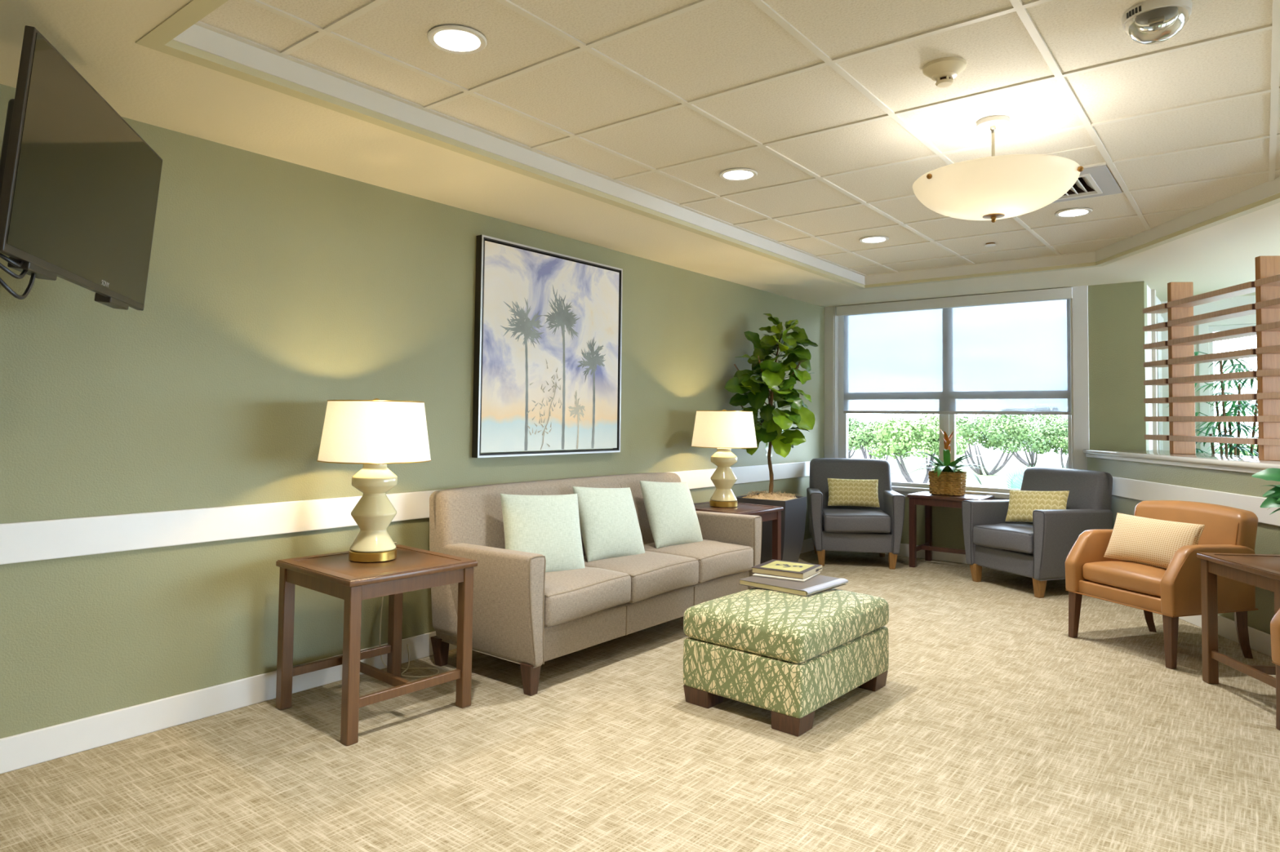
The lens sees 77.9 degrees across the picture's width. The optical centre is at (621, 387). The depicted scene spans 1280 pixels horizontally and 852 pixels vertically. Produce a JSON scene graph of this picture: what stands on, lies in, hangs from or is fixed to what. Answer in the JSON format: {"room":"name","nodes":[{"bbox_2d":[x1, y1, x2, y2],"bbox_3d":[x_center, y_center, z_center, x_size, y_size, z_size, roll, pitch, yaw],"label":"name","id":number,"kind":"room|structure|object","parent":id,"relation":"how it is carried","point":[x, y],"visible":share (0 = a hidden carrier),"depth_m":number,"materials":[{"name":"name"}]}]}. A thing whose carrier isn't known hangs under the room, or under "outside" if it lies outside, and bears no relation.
{"room":"care facility","nodes":[
{"label":"care facility","id":0,"kind":"room"},
{"bbox_2d":[0,84,824,738],"bbox_3d":[-1.452,0.061,3.853,0.150,2.700,11.430,-1,-3,39],"label":"wall","id":1,"kind":"structure","parent":0,"point":[277,290],"depth_m":3.49,"materials":[{"name":"green paint"}]},
{"bbox_2d":[0,461,810,564],"bbox_3d":[-1.456,0.599,3.702,0.018,0.143,11.230,-1,-3,39],"label":"trim","id":2,"kind":"structure","parent":1,"relation":"attached to","point":[36,540],"depth_m":3.32,"materials":[{"name":"white wood"}]},
{"bbox_2d":[0,537,814,773],"bbox_3d":[-1.468,1.344,3.674,0.014,0.122,11.230,-1,-3,39],"label":"baseboard","id":3,"kind":"structure","parent":1,"relation":"attached to","point":[20,751],"depth_m":3.19,"materials":[{"name":"white wood"}]},
{"bbox_2d":[471,234,622,457],"bbox_3d":[-0.420,-0.211,4.971,0.050,1.264,1.268,-1,-3,39],"label":"framed painting","id":4,"kind":"object","parent":1,"relation":"attached to","point":[548,325],"visible":1,"depth_m":4.87,"materials":[{"name":"multicoloured paper"}]},
{"bbox_2d":[0,550,1279,851],"bbox_3d":[2.492,1.419,1.437,9.020,0.100,12.750,-1,-3,39],"label":"floor","id":5,"kind":"structure","parent":0,"point":[991,727],"depth_m":2.98,"materials":[{"name":"carpet"}]},
{"bbox_2d":[275,544,477,746],"bbox_3d":[-1.082,1.083,3.483,0.622,0.638,0.622,-1,-3,41],"label":"end table","id":6,"kind":"object","parent":5,"relation":"on","point":[413,569],"visible":0.96,"depth_m":3.42,"materials":[{"name":"brown wood"}]},
{"bbox_2d":[316,398,439,677],"bbox_3d":[-1.059,0.731,3.675,0.492,1.354,0.779,0,-2,22],"label":"table lamp","id":7,"kind":"object","parent":6,"relation":"on","point":[375,433],"visible":0.97,"depth_m":3.43,"materials":[{"name":"beige ceramic"}]},
{"bbox_2d":[429,472,762,696],"bbox_3d":[-0.037,1.008,4.643,0.797,0.905,2.150,-1,-3,39],"label":"sofa","id":8,"kind":"object","parent":5,"relation":"on","point":[525,615],"visible":0.8,"depth_m":4.05,"materials":[{"name":"beige fabric"}]},
{"bbox_2d":[500,493,585,572],"bbox_3d":[-0.415,0.783,4.194,0.462,0.437,0.214,2,-3,-28],"label":"throw pillow","id":9,"kind":"object","parent":8,"relation":"on","point":[547,526],"visible":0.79,"depth_m":4.15,"materials":[{"name":"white fabric"}]},
{"bbox_2d":[544,566,631,626],"bbox_3d":[-0.356,1.044,4.075,0.578,0.183,0.634,-1,-3,39],"label":"seat cushion","id":10,"kind":"object","parent":8,"relation":"on","point":[577,595],"depth_m":3.91,"materials":[{"name":"beige fabric"}]},
{"bbox_2d":[572,486,644,562],"bbox_3d":[-0.070,0.801,4.667,0.474,0.439,0.233,3,-3,-41],"label":"throw pillow","id":11,"kind":"object","parent":8,"relation":"on","point":[610,527],"visible":0.9,"depth_m":4.59,"materials":[{"name":"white fabric"}]},
{"bbox_2d":[583,551,698,603],"bbox_3d":[0.047,1.066,4.572,0.578,0.182,0.634,-1,-3,39],"label":"seat cushion","id":12,"kind":"object","parent":8,"relation":"on","point":[654,575],"depth_m":4.40,"materials":[{"name":"beige fabric"}]},
{"bbox_2d":[640,480,702,548],"bbox_3d":[0.330,0.825,5.160,0.464,0.439,0.239,3,-3,-40],"label":"throw pillow","id":13,"kind":"object","parent":8,"relation":"on","point":[673,519],"visible":0.95,"depth_m":5.07,"materials":[{"name":"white fabric"}]},
{"bbox_2d":[643,539,753,582],"bbox_3d":[0.450,1.090,5.069,0.578,0.182,0.634,-1,-3,39],"label":"seat cushion","id":14,"kind":"object","parent":8,"relation":"on","point":[718,560],"depth_m":4.91,"materials":[{"name":"beige fabric"}]},
{"bbox_2d":[693,501,783,560],"bbox_3d":[0.774,1.198,5.819,0.600,0.638,0.600,-1,-3,41],"label":"end table","id":15,"kind":"object","parent":5,"relation":"on","point":[767,513],"visible":0.19,"depth_m":5.82,"materials":[{"name":"brown wood"}]},
{"bbox_2d":[691,408,757,507],"bbox_3d":[0.761,0.522,5.882,0.492,0.717,0.492,2,-2,-24],"label":"table lamp","id":16,"kind":"object","parent":15,"relation":"on","point":[723,430],"visible":1,"depth_m":5.75,"materials":[{"name":"beige ceramic"}]},
{"bbox_2d":[724,313,817,564],"bbox_3d":[1.270,0.462,6.511,0.649,2.176,0.814,-1,-3,34],"label":"fig tree","id":17,"kind":"object","parent":5,"relation":"on","point":[773,426],"visible":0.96,"depth_m":6.41,"materials":[{"name":"green plant"}]},
{"bbox_2d":[683,587,888,736],"bbox_3d":[0.787,1.209,3.713,0.612,0.452,0.882,-1,-3,42],"label":"ottoman","id":18,"kind":"object","parent":5,"relation":"on","point":[788,655],"visible":0.91,"depth_m":3.44,"materials":[{"name":"green fabric"}]},
{"bbox_2d":[683,587,888,663],"bbox_3d":[0.788,1.066,3.719,0.612,0.165,0.882,-1,-3,42],"label":"cushion","id":19,"kind":"object","parent":18,"relation":"on","point":[766,626],"depth_m":3.47,"materials":[{"name":"green fabric"}]},
{"bbox_2d":[738,574,848,596],"bbox_3d":[0.867,0.981,3.987,0.390,0.028,0.400,-1,-3,43],"label":"book","id":20,"kind":"object","parent":18,"relation":"on","point":[818,584],"visible":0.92,"depth_m":3.89,"materials":[{"name":"white paper"}]},
{"bbox_2d":[752,572,820,582],"bbox_3d":[0.857,0.968,4.106,0.270,0.007,0.270,-1,-3,31],"label":"booklet","id":21,"kind":"object","parent":20,"relation":"on","point":[753,575],"visible":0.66,"depth_m":4.00,"materials":[{"name":"white paper"}]},
{"bbox_2d":[751,559,822,579],"bbox_3d":[0.866,0.950,4.138,0.280,0.031,0.285,-1,-3,33],"label":"book","id":22,"kind":"object","parent":21,"relation":"on","point":[800,571],"visible":1,"depth_m":4.07,"materials":[{"name":"paper"}]},
{"bbox_2d":[760,560,814,572],"bbox_3d":[0.868,0.935,4.138,0.215,0.001,0.225,-1,-3,33],"label":"picture","id":23,"kind":"object","parent":22,"relation":"on","point":[784,566],"depth_m":4.13},
{"bbox_2d":[774,564,802,567],"bbox_3d":[0.869,0.935,4.135,0.141,0.001,0.098,-1,-3,33],"label":"art","id":24,"kind":"object","parent":22,"relation":"on","point":[775,565],"depth_m":4.14},
{"bbox_2d":[806,457,905,569],"bbox_3d":[2.121,1.130,7.254,0.800,0.920,0.782,0,-2,11],"label":"armchair","id":25,"kind":"object","parent":5,"relation":"on","point":[856,529],"visible":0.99,"depth_m":6.96,"materials":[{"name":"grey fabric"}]},
{"bbox_2d":[827,478,879,507],"bbox_3d":[2.120,0.964,7.241,0.455,0.246,0.145,0,-2,11],"label":"lumbar pillow","id":26,"kind":"object","parent":25,"relation":"on","point":[842,492],"visible":1,"depth_m":7.20,"materials":[{"name":"yellow fabric"}]},
{"bbox_2d":[822,507,890,533],"bbox_3d":[2.100,1.198,7.142,0.560,0.176,0.558,0,-2,11],"label":"seat cushion","id":27,"kind":"object","parent":25,"relation":"on","point":[834,520],"depth_m":6.90,"materials":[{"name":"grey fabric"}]},
{"bbox_2d":[906,490,994,568],"bbox_3d":[2.912,1.271,6.993,0.600,0.638,0.500,-1,-3,39],"label":"end table","id":28,"kind":"object","parent":5,"relation":"on","point":[923,498],"visible":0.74,"depth_m":6.97,"materials":[{"name":"brown wood"}]},
{"bbox_2d":[903,429,989,496],"bbox_3d":[2.834,0.659,6.985,0.748,0.583,0.684,-1,-3,37],"label":"bromeliad","id":29,"kind":"object","parent":28,"relation":"on","point":[946,479],"visible":1,"depth_m":6.96,"materials":[{"name":"wicker"}]},
{"bbox_2d":[961,466,1112,598],"bbox_3d":[3.264,1.104,6.225,0.782,0.920,0.800,2,-2,-21],"label":"armchair","id":30,"kind":"object","parent":5,"relation":"on","point":[1038,550],"visible":0.77,"depth_m":6.02,"materials":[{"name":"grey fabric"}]},
{"bbox_2d":[973,522,1033,554],"bbox_3d":[3.159,1.175,6.183,0.558,0.176,0.560,2,-2,-21],"label":"seat cushion","id":31,"kind":"object","parent":30,"relation":"on","point":[1005,538],"depth_m":6.10,"materials":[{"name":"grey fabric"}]},
{"bbox_2d":[1004,489,1069,522],"bbox_3d":[3.255,0.935,6.206,0.154,0.277,0.483,2,-3,-34],"label":"lumbar pillow","id":32,"kind":"object","parent":30,"relation":"on","point":[1022,504],"visible":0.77,"depth_m":6.19,"materials":[{"name":"yellow fabric"}]},
{"bbox_2d":[1065,500,1257,669],"bbox_3d":[3.108,1.089,4.569,0.693,0.836,0.680,1,-2,-18],"label":"leather armchair","id":33,"kind":"object","parent":5,"relation":"on","point":[1174,592],"visible":0.8,"depth_m":4.38,"materials":[{"name":"brown leather"}]},
{"bbox_2d":[1103,512,1204,568],"bbox_3d":[3.038,0.886,4.533,0.170,0.270,0.506,2,-2,-20],"label":"lumbar pillow","id":34,"kind":"object","parent":33,"relation":"on","point":[1134,539],"visible":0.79,"depth_m":4.50,"materials":[{"name":"beige fabric"}]},
{"bbox_2d":[1196,552,1279,688],"bbox_3d":[3.174,1.145,3.670,0.600,0.638,0.590,1,-2,6],"label":"end table","id":35,"kind":"object","parent":5,"relation":"on","point":[1260,571],"visible":0.91,"depth_m":3.86,"materials":[{"name":"brown wood"}]},
{"bbox_2d":[1251,467,1279,515],"bbox_3d":[3.256,0.605,3.652,0.426,0.442,0.447,1,-2,-6],"label":"potted plant","id":36,"kind":"object","parent":35,"relation":"on","point":[1273,500],"visible":1,"depth_m":3.78,"materials":[{"name":"green plant"}]},
{"bbox_2d":[1270,608,1279,730],"bbox_3d":[3.077,1.028,3.013,0.693,0.836,0.680,1,-2,6],"label":"leather armchair","id":37,"kind":"object","parent":5,"relation":"on","point":[1275,622],"visible":1,"depth_m":3.35,"materials":[{"name":"brown leather"}]},
{"bbox_2d":[0,0,1279,307],"bbox_3d":[2.500,-1.073,1.488,9.100,0.001,12.750,-1,-3,39],"label":"ceiling","id":38,"kind":"structure","parent":0,"point":[98,38],"depth_m":3.77,"materials":[{"name":"beige paint"}]},
{"bbox_2d":[135,0,1279,289],"bbox_3d":[1.927,-1.015,3.398,4.221,0.026,5.771,-1,-3,39],"label":"trim","id":39,"kind":"structure","parent":38,"relation":"attached to","point":[160,38],"depth_m":3.49,"materials":[{"name":"paint"}]},
{"bbox_2d":[199,0,1279,275],"bbox_3d":[1.936,-1.111,3.398,4.280,0.001,5.820,-1,-3,39],"label":"ceiling","id":40,"kind":"structure","parent":0,"point":[718,46],"depth_m":3.07,"materials":[{"name":"tile"}]},
{"bbox_2d":[426,25,486,54],"bbox_3d":[-0.551,-1.212,2.656,0.196,0.104,0.196,-1,-3,39],"label":"recessed light","id":41,"kind":"object","parent":40,"relation":"in","point":[455,39],"visible":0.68,"depth_m":2.71,"materials":[{"name":"white"}]},
{"bbox_2d":[172,24,1279,284],"bbox_3d":[1.928,-1.076,3.401,4.137,0.095,5.687,-1,-3,39],"label":"trim","id":42,"kind":"structure","parent":40,"relation":"attached to","point":[195,34],"depth_m":4.08,"materials":[{"name":"white paint"}]},
{"bbox_2d":[194,0,1279,276],"bbox_3d":[1.928,-1.107,3.402,4.097,0.008,5.647,-1,-3,39],"label":"grid","id":43,"kind":"structure","parent":40,"relation":"attached to","point":[1018,6],"depth_m":3.14,"materials":[{"name":"white metal"}]},
{"bbox_2d":[719,168,757,181],"bbox_3d":[0.601,-1.143,4.075,0.196,0.104,0.196,-1,-3,39],"label":"recessed light","id":44,"kind":"object","parent":40,"relation":"in","point":[735,174],"visible":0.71,"depth_m":4.13,"materials":[{"name":"white"}]},
{"bbox_2d":[859,235,888,243],"bbox_3d":[1.752,-1.073,5.494,0.196,0.104,0.196,-1,-3,39],"label":"recessed light","id":45,"kind":"object","parent":40,"relation":"in","point":[874,239],"visible":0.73,"depth_m":5.54,"materials":[{"name":"white"}]},
{"bbox_2d":[922,57,966,87],"bbox_3d":[1.148,-1.110,2.813,0.144,0.068,0.144,-1,-3,39],"label":"smoke detector","id":46,"kind":"object","parent":40,"relation":"attached to","point":[942,71],"visible":1,"depth_m":2.78,"materials":[{"name":"beige plastic"}]},
{"bbox_2d":[984,242,995,246],"bbox_3d":[2.605,-1.010,5.588,0.074,0.015,0.074,-1,-3,39],"label":"cap","id":47,"kind":"object","parent":40,"relation":"attached to","point":[989,244],"visible":1,"depth_m":5.58,"materials":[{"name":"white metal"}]},
{"bbox_2d":[912,115,1084,222],"bbox_3d":[1.560,-0.902,3.304,0.651,0.431,0.636,-1,-3,39],"label":"pendant light","id":48,"kind":"object","parent":40,"relation":"hanging from","point":[993,188],"visible":1,"depth_m":3.13,"materials":[{"name":"white glass"}]},
{"bbox_2d":[1054,208,1092,217],"bbox_3d":[2.699,-1.090,4.726,0.196,0.104,0.196,-1,-3,39],"label":"recessed light","id":49,"kind":"object","parent":40,"relation":"in","point":[1074,212],"visible":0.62,"depth_m":4.77,"materials":[{"name":"white"}]},
{"bbox_2d":[1052,164,1121,203],"bbox_3d":[2.315,-1.110,4.254,0.570,0.112,0.570,-1,-3,39],"label":"ceiling vent","id":50,"kind":"object","parent":40,"relation":"in","point":[1095,181],"visible":0.27,"depth_m":4.21,"materials":[{"name":"white metal"}]},
{"bbox_2d":[1121,0,1192,44],"bbox_3d":[1.635,-1.106,2.418,0.180,0.094,0.180,-1,-3,39],"label":"fire alarm","id":51,"kind":"object","parent":40,"relation":"attached to","point":[1148,22],"visible":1,"depth_m":2.37,"materials":[{"name":"white"}]},
{"bbox_2d":[928,470,966,496],"bbox_3d":[2.903,0.850,7.047,0.299,0.208,0.230,-1,-3,37],"label":"wicker basket","id":52,"kind":"object","parent":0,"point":[948,482],"depth_m":6.96,"materials":[{"name":"brown wicker"}]},
{"bbox_2d":[900,280,1148,550],"bbox_3d":[3.207,0.355,7.295,2.745,2.500,0.200,-1,-3,39],"label":"wall","id":53,"kind":"structure","parent":0,"point":[1117,410],"depth_m":6.52,"materials":[{"name":"green paint"}]},
{"bbox_2d":[884,543,967,564],"bbox_3d":[2.980,1.542,7.282,2.346,0.120,0.014,-1,-3,39],"label":"baseboard","id":54,"kind":"structure","parent":53,"relation":"attached to","point":[904,548],"depth_m":7.31,"materials":[{"name":"wood"}]},
{"bbox_2d":[824,285,1089,500],"bbox_3d":[3.021,0.104,7.384,2.350,1.882,0.175,-1,-3,39],"label":"window","id":55,"kind":"structure","parent":53,"relation":"in","point":[836,423],"depth_m":7.37,"materials":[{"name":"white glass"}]},
{"bbox_2d":[836,287,1072,414],"bbox_3d":[3.005,-0.292,7.353,2.100,1.081,0.076,-1,-3,39],"label":"roller shade","id":56,"kind":"object","parent":55,"relation":"attached to","point":[1006,353],"visible":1,"depth_m":7.28,"materials":[{"name":"white fabric"}]},
{"bbox_2d":[1085,453,1264,473],"bbox_3d":[3.671,0.495,4.899,0.014,0.029,3.300,1,-2,6],"label":"trim","id":57,"kind":"structure","parent":53,"relation":"attached to","point":[1108,457],"depth_m":5.23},
{"bbox_2d":[1111,476,1279,526],"bbox_3d":[3.666,0.712,4.875,0.016,0.144,3.270,1,-2,6],"label":"trim","id":58,"kind":"structure","parent":53,"relation":"attached to","point":[1139,490],"depth_m":5.12,"materials":[{"name":"white wood"}]},
{"bbox_2d":[1178,614,1271,657],"bbox_3d":[3.659,1.457,4.861,0.014,0.120,3.300,1,-2,6],"label":"baseboard","id":59,"kind":"structure","parent":53,"relation":"attached to","point":[1260,641],"depth_m":4.69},
{"bbox_2d":[1146,284,1163,450],"bbox_3d":[4.648,0.362,7.008,0.145,2.500,1.170,-1,-3,39],"label":"wall","id":60,"kind":"structure","parent":0,"point":[1148,290],"depth_m":6.70,"materials":[{"name":"white paint"}]},
{"bbox_2d":[1151,288,1158,449],"bbox_3d":[4.573,0.381,6.778,0.027,2.442,0.100,-1,-3,39],"label":"trim","id":61,"kind":"structure","parent":60,"relation":"attached to","point":[1155,442],"depth_m":6.76,"materials":[{"name":"beige paint"}]},
{"bbox_2d":[1155,313,1164,449],"bbox_3d":[4.906,0.482,7.192,0.020,2.280,0.550,-1,-3,39],"label":"trim","id":62,"kind":"structure","parent":60,"relation":"attached to","point":[1159,318],"depth_m":7.01,"materials":[{"name":"white paint"}]},
{"bbox_2d":[1082,448,1279,469],"bbox_3d":[3.982,0.470,4.975,0.653,0.036,3.514,1,-2,6],"label":"windowsill","id":63,"kind":"structure","parent":60,"relation":"attached to","point":[1230,460],"depth_m":5.27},
{"bbox_2d":[1142,255,1279,461],"bbox_3d":[3.953,-0.184,4.710,0.177,1.250,2.730,1,-2,6],"label":"slatted screen","id":64,"kind":"object","parent":63,"relation":"on","point":[1181,300],"visible":1,"depth_m":5.23,"materials":[{"name":"brown wood"}]},
{"bbox_2d":[1087,457,1279,634],"bbox_3d":[3.969,1.008,4.933,0.588,1.030,3.473,0,-2,6],"label":"wall","id":65,"kind":"structure","parent":0,"point":[1268,536],"depth_m":4.89,"materials":[{"name":"green paint"}]},
{"bbox_2d":[1160,295,1256,453],"bbox_3d":[7.551,0.341,5.503,6.550,2.500,0.150,-1,-3,39],"label":"wall","id":66,"kind":"structure","parent":0,"point":[1236,301],"depth_m":7.27,"materials":[{"name":"white paint"}]},
{"bbox_2d":[1198,314,1256,453],"bbox_3d":[7.589,0.303,5.432,5.840,1.970,0.115,-1,-3,39],"label":"window","id":67,"kind":"structure","parent":66,"relation":"in","point":[1205,368],"depth_m":7.21,"materials":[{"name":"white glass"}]},
{"bbox_2d":[1166,351,1258,457],"bbox_3d":[5.106,0.648,6.556,1.004,1.906,0.951,-1,-3,39],"label":"palm","id":68,"kind":"object","parent":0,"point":[1237,411],"visible":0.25,"depth_m":6.57,"materials":[{"name":"green plant"}]},
{"label":"outside","id":69,"kind":"structure","parent":0,"visible":0},
{"bbox_2d":[849,442,1228,488],"bbox_3d":[53.166,9.041,86.787,260.000,0.200,180.400,-1,-3,39],"label":"ground","id":70,"kind":"structure","parent":69,"point":[989,457],"depth_m":102.91,"materials":[{"name":"white"}]},
{"bbox_2d":[848,417,911,461],"bbox_3d":[24.143,5.478,73.962,7.507,5.406,7.006,-1,-3,39],"label":"shade tree","id":71,"kind":"object","parent":70,"relation":"on","point":[865,435],"visible":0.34,"depth_m":72.70,"materials":[{"name":"green plant"}]},
{"bbox_2d":[864,413,969,484],"bbox_3d":[22.108,4.764,59.762,7.603,5.674,7.646,0,-2,24],"label":"bush","id":72,"kind":"object","parent":70,"relation":"on","point":[924,437],"visible":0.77,"depth_m":58.46,"materials":[{"name":"green plant"}]},
{"bbox_2d":[887,460,1029,480],"bbox_3d":[35.033,7.844,64.445,100.000,0.090,50.000,-1,-3,39],"label":"lawn","id":73,"kind":"structure","parent":70,"relation":"on","point":[895,469],"depth_m":80.06,"materials":[{"name":"white"}]},
{"bbox_2d":[848,416,866,458],"bbox_3d":[26.376,6.077,95.906,7.396,5.995,7.827,-1,-3,39],"label":"shade tree","id":74,"kind":"object","parent":73,"relation":"on","point":[851,425],"visible":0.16,"depth_m":94.51,"materials":[{"name":"green plant"}]},
{"bbox_2d":[955,414,1048,475],"bbox_3d":[34.258,5.203,73.573,9.470,6.218,9.690,-1,-3,39],"label":"bush","id":75,"kind":"object","parent":73,"relation":"on","point":[992,432],"visible":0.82,"depth_m":72.01,"materials":[{"name":"green plant"}]},
{"bbox_2d":[988,414,1066,466],"bbox_3d":[45.553,5.523,87.659,10.873,6.958,11.601,-1,-3,39],"label":"shade tree","id":76,"kind":"object","parent":73,"relation":"on","point":[1030,417],"visible":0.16,"depth_m":86.48,"materials":[{"name":"green plant"}]},
{"bbox_2d":[1026,417,1068,468],"bbox_3d":[42.869,5.607,75.921,7.141,5.780,7.483,-1,-3,39],"label":"shade tree","id":77,"kind":"object","parent":73,"relation":"on","point":[1057,437],"visible":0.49,"depth_m":75.32,"materials":[{"name":"green plant"}]},
{"bbox_2d":[1214,435,1257,456],"bbox_3d":[46.944,5.753,59.426,9.249,4.344,9.208,-1,-3,39],"label":"shade tree","id":78,"kind":"object","parent":73,"relation":"on","point":[1247,454],"visible":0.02,"depth_m":57.64,"materials":[{"name":"green plant"}]},
{"bbox_2d":[1004,463,1066,489],"bbox_3d":[6.988,3.383,13.384,1.881,4.222,1.546,2,-3,-28],"label":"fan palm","id":79,"kind":"object","parent":70,"relation":"on","point":[1015,483],"visible":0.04,"depth_m":13.70,"materials":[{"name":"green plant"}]},
{"bbox_3d":[-2.073,-0.556,2.361,0.781,0.400,0.569,-1,-3,39],"label":"bracket","id":80,"kind":"object","parent":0,"visible":0},
{"bbox_2d":[0,25,162,311],"bbox_3d":[-1.620,-0.532,2.340,0.174,0.651,0.978,1,-2,-14],"label":"television","id":81,"kind":"object","parent":80,"relation":"attached to","point":[79,186],"visible":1,"depth_m":2.17,"materials":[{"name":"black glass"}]},
{"bbox_2d":[94,293,128,310],"bbox_3d":[-1.669,-0.281,2.592,0.048,0.028,0.160,6,-4,-14],"label":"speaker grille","id":82,"kind":"object","parent":81,"relation":"attached to","point":[116,300],"depth_m":2.57,"materials":[{"name":"black plastic"}]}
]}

